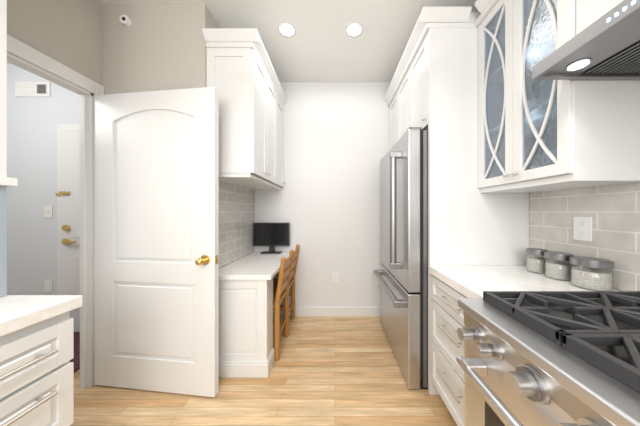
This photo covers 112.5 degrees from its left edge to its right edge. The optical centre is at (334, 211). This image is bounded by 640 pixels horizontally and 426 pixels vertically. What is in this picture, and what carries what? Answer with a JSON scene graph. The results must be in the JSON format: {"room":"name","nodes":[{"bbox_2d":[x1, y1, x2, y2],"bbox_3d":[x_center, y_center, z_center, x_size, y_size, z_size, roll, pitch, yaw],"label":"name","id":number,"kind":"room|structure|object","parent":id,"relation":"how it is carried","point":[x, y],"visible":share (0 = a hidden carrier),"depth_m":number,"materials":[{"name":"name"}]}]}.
{"room":"kitchen","nodes":[
{"label":"kitchen","id":0,"kind":"room"},
{"bbox_2d":[7,64,79,294],"bbox_3d":[-3.045,-0.150,2.250,2.450,2.740,0.120,0,0,0],"label":"wall","id":1,"kind":"structure","parent":0,"point":[32,122],"depth_m":2.17,"materials":[{"name":"white paint"}]},
{"bbox_2d":[15,82,49,96],"bbox_3d":[-3.095,-1.255,2.183,0.350,0.150,0.014,0,0,0],"label":"air vent","id":2,"kind":"object","parent":1,"relation":"in","point":[32,89],"visible":1,"depth_m":2.18,"materials":[{"name":"white plastic"}]},
{"bbox_2d":[44,280,52,291],"bbox_3d":[-2.935,0.760,2.186,0.080,0.120,0.008,0,0,0],"label":"outlet","id":3,"kind":"object","parent":1,"relation":"attached to","point":[48,285],"visible":1,"depth_m":2.18,"materials":[{"name":"white plastic"}]},
{"bbox_2d":[44,206,52,217],"bbox_3d":[-2.935,0.000,2.183,0.080,0.120,0.014,0,0,0],"label":"light switch","id":4,"kind":"object","parent":1,"relation":"attached to","point":[48,211],"visible":1,"depth_m":2.18,"materials":[{"name":"white plastic"}]},
{"bbox_2d":[55,124,79,294],"bbox_3d":[-2.325,0.163,2.174,1.010,2.115,0.032,0,0,0],"label":"door frame","id":5,"kind":"structure","parent":1,"relation":"attached to","point":[60,127],"depth_m":2.17,"materials":[{"name":"white wood"}]},
{"bbox_2d":[59,130,79,331],"bbox_3d":[-2.310,0.193,2.146,0.900,2.030,0.081,0,0,0],"label":"entry door","id":6,"kind":"structure","parent":1,"relation":"in","point":[69,192],"depth_m":2.15,"materials":[{"name":"white wood"}]},
{"bbox_2d":[7,0,102,384],"bbox_3d":[-1.738,-0.150,-0.320,0.075,2.740,3.760,0,0,0],"label":"wall","id":7,"kind":"structure","parent":0,"point":[68,33],"depth_m":1.36,"materials":[{"name":"grey paint"}]},
{"bbox_2d":[7,34,103,388],"bbox_3d":[-1.738,0.152,1.036,0.111,2.135,1.043,0,0,0],"label":"door frame","id":8,"kind":"structure","parent":7,"relation":"attached to","point":[26,57],"depth_m":1.47,"materials":[{"name":"white wood"}]},
{"bbox_2d":[95,87,218,396],"bbox_3d":[-1.228,0.196,1.427,0.899,2.025,0.206,0,0,0],"label":"kitchen door","id":9,"kind":"structure","parent":7,"relation":"in","point":[156,240],"depth_m":1.44,"materials":[{"name":"white wood"}]},
{"bbox_2d":[103,4,246,259],"bbox_3d":[-1.385,-0.150,2.090,0.870,2.740,1.060,0,0,0],"label":"wall","id":10,"kind":"structure","parent":0,"point":[155,47],"depth_m":1.56,"materials":[{"name":"grey paint"}]},
{"bbox_2d":[120,15,130,25],"bbox_3d":[-1.520,-1.390,1.546,0.064,0.064,0.028,0,0,0],"label":"sensor","id":11,"kind":"object","parent":10,"relation":"attached to","point":[125,20],"visible":0.96,"depth_m":1.54,"materials":[{"name":"white plastic"}]},
{"bbox_2d":[219,180,254,268],"bbox_3d":[-0.946,0.089,2.036,0.008,0.748,0.928,0,0,0],"label":"backsplash","id":12,"kind":"structure","parent":10,"relation":"attached to","point":[236,212],"depth_m":2.02,"materials":[{"name":"tile"}]},
{"bbox_2d":[202,28,286,189],"bbox_3d":[-0.754,-0.783,2.010,0.388,1.053,0.976,0,0,0],"label":"upper cabinet","id":13,"kind":"object","parent":10,"relation":"attached to","point":[241,77],"visible":0.94,"depth_m":1.58,"materials":[{"name":"white wood"}]},
{"bbox_2d":[7,0,478,81],"bbox_3d":[-1.440,-1.560,0.400,5.720,0.080,5.200,0,0,0],"label":"ceiling","id":14,"kind":"structure","parent":0,"point":[320,45],"depth_m":1.79,"materials":[{"name":"white paint"}]},
{"bbox_2d":[278,22,295,36],"bbox_3d":[-0.400,-1.518,1.780,0.144,0.004,0.144,0,0,0],"label":"recessed light","id":15,"kind":"object","parent":14,"relation":"in","point":[286,29],"visible":1,"depth_m":1.77,"materials":[{"name":"white"}]},
{"bbox_2d":[346,22,362,36],"bbox_3d":[0.160,-1.518,1.780,0.144,0.004,0.144,0,0,0],"label":"recessed light","id":16,"kind":"object","parent":14,"relation":"in","point":[354,29],"visible":1,"depth_m":1.77,"materials":[{"name":"white"}]},
{"bbox_2d":[70,316,456,425],"bbox_3d":[-1.440,1.250,0.400,5.720,0.060,5.200,0,0,0],"label":"floor","id":17,"kind":"structure","parent":0,"point":[335,371],"depth_m":1.41,"materials":[{"name":"brown wood"}]},
{"bbox_2d":[0,311,73,425],"bbox_3d":[-1.379,0.812,0.645,0.562,0.814,0.511,0,0,0],"label":"base cabinet","id":18,"kind":"object","parent":17,"relation":"on","point":[36,357],"depth_m":0.79,"materials":[{"name":"white wood"}]},
{"bbox_2d":[0,295,81,338],"bbox_3d":[-1.380,0.380,-0.343,0.600,0.050,2.516,0,0,0],"label":"countertop","id":19,"kind":"structure","parent":18,"relation":"on","point":[17,312],"depth_m":0.81,"materials":[{"name":"white stone"}]},
{"bbox_2d":[0,0,17,296],"bbox_3d":[-1.522,-0.584,0.850,0.315,1.873,0.140,0,0,0],"label":"column","id":20,"kind":"structure","parent":19,"relation":"on","point":[5,181],"depth_m":0.89,"materials":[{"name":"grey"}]},
{"bbox_2d":[70,332,79,372],"bbox_3d":[-2.590,1.214,1.795,1.220,0.012,0.690,0,0,0],"label":"rug","id":21,"kind":"object","parent":17,"relation":"on","point":[76,359],"visible":0.1,"depth_m":1.83,"materials":[{"name":"purple fabric"}]},
{"bbox_2d":[219,252,288,377],"bbox_3d":[-0.709,0.843,2.031,0.478,0.755,0.934,0,0,0],"label":"desk","id":22,"kind":"object","parent":17,"relation":"on","point":[246,349],"visible":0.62,"depth_m":1.58,"materials":[{"name":"wood"}]},
{"bbox_2d":[253,223,289,253],"bbox_3d":[-0.720,0.292,2.420,0.410,0.344,0.100,0,0,0],"label":"monitor","id":23,"kind":"object","parent":22,"relation":"on","point":[271,235],"visible":0.98,"depth_m":2.40,"materials":[{"name":"black plastic"}]},
{"bbox_2d":[273,250,293,360],"bbox_3d":[-0.626,0.795,1.930,0.444,0.850,0.378,0,0,0],"label":"chair","id":24,"kind":"object","parent":17,"relation":"on","point":[280,292],"visible":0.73,"depth_m":1.81,"materials":[{"name":"brown wood"}]},
{"bbox_2d":[273,244,299,320],"bbox_3d":[-0.626,0.795,2.275,0.444,0.850,0.378,0,0,0],"label":"chair","id":25,"kind":"object","parent":17,"relation":"on","point":[292,276],"visible":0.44,"depth_m":2.42,"materials":[{"name":"brown wood"}]},
{"bbox_2d":[373,127,427,389],"bbox_3d":[0.838,0.318,1.908,0.848,1.805,0.904,0,0,0],"label":"fridge","id":26,"kind":"object","parent":17,"relation":"on","point":[401,274],"visible":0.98,"depth_m":1.49,"materials":[{"name":"silver metal"}]},
{"bbox_2d":[384,7,528,394],"bbox_3d":[0.935,-0.055,1.940,0.726,2.550,1.117,0,0,0],"label":"tall cabinet","id":27,"kind":"object","parent":17,"relation":"on","point":[433,88],"visible":0.52,"depth_m":1.42,"materials":[{"name":"white wood"}]},
{"bbox_2d":[429,266,618,425],"bbox_3d":[0.942,0.787,1.145,0.692,0.865,0.546,0,0,0],"label":"base cabinet","id":28,"kind":"object","parent":17,"relation":"on","point":[450,286],"visible":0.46,"depth_m":1.17,"materials":[{"name":"white wood"}]},
{"bbox_2d":[526,248,548,273],"bbox_3d":[1.200,0.287,1.265,0.104,0.134,0.104,0,0,0],"label":"jar","id":29,"kind":"object","parent":28,"relation":"on","point":[535,264],"visible":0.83,"depth_m":1.24,"materials":[{"name":"clear glass"}]},
{"bbox_2d":[544,251,574,280],"bbox_3d":[1.200,0.287,1.145,0.114,0.134,0.114,0,0,0],"label":"jar","id":30,"kind":"object","parent":28,"relation":"on","point":[556,270],"visible":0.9,"depth_m":1.12,"materials":[{"name":"clear glass"}]},
{"bbox_2d":[569,256,613,290],"bbox_3d":[1.205,0.287,1.005,0.136,0.134,0.136,0,0,0],"label":"jar","id":31,"kind":"object","parent":28,"relation":"on","point":[590,277],"visible":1,"depth_m":0.97,"materials":[{"name":"clear glass"}]},
{"bbox_2d":[456,291,639,425],"bbox_3d":[0.870,0.767,0.408,0.836,0.906,0.916,0,0,0],"label":"range","id":32,"kind":"object","parent":17,"relation":"on","point":[551,358],"visible":1,"depth_m":0.59,"materials":[{"name":"silver metal"}]},
{"bbox_2d":[255,82,390,315],"bbox_3d":[0.235,-0.150,2.560,2.370,2.740,0.120,0,0,0],"label":"wall","id":33,"kind":"structure","parent":0,"point":[324,201],"depth_m":2.50,"materials":[{"name":"white paint"}]},
{"bbox_2d":[332,272,338,281],"bbox_3d":[0.007,0.762,2.495,0.075,0.115,0.009,0,0,0],"label":"electrical outlet","id":34,"kind":"object","parent":33,"relation":"attached to","point":[335,276],"visible":1,"depth_m":2.49,"materials":[{"name":"white plastic"}]},
{"bbox_2d":[298,307,379,316],"bbox_3d":[0.085,1.165,2.493,1.030,0.110,0.015,0,0,0],"label":"baseboard","id":35,"kind":"structure","parent":33,"relation":"attached to","point":[338,311],"depth_m":2.48,"materials":[{"name":"white wood"}]},
{"bbox_3d":[1.360,-0.150,0.150,0.120,2.740,4.700,0,0,0],"label":"wall","id":36,"kind":"structure","parent":0,"visible":0},
{"bbox_2d":[475,0,639,192],"bbox_3d":[1.094,-0.729,1.135,0.408,1.203,0.570,0,0,0],"label":"upper cabinet","id":37,"kind":"object","parent":36,"relation":"attached to","point":[541,135],"visible":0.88,"depth_m":1.03,"materials":[{"name":"white wood"}]},
{"bbox_2d":[529,182,639,290],"bbox_3d":[1.296,-0.238,0.109,0.008,1.183,2.618,0,0,0],"label":"backsplash","id":38,"kind":"structure","parent":36,"relation":"attached to","point":[613,211],"depth_m":1.05,"materials":[{"name":"tile"}]},
{"bbox_2d":[573,217,591,241],"bbox_3d":[1.287,0.087,1.110,0.010,0.125,0.080,0,0,0],"label":"electrical outlet","id":39,"kind":"object","parent":38,"relation":"attached to","point":[582,228],"visible":1,"depth_m":1.10,"materials":[{"name":"white plastic"}]},
{"bbox_2d":[532,0,639,79],"bbox_3d":[1.044,-0.588,0.278,0.509,0.115,1.156,0,0,0],"label":"range hood","id":40,"kind":"object","parent":36,"relation":"attached to","point":[606,46],"visible":1,"depth_m":0.73,"materials":[{"name":"silver metal"}]},
{"bbox_2d":[576,0,623,34],"bbox_3d":[1.134,-0.939,0.279,0.328,0.582,1.158,0,0,0],"label":"upper cabinet","id":41,"kind":"object","parent":36,"relation":"attached to","point":[589,12],"depth_m":0.81,"materials":[{"name":"white wood"}]}
]}

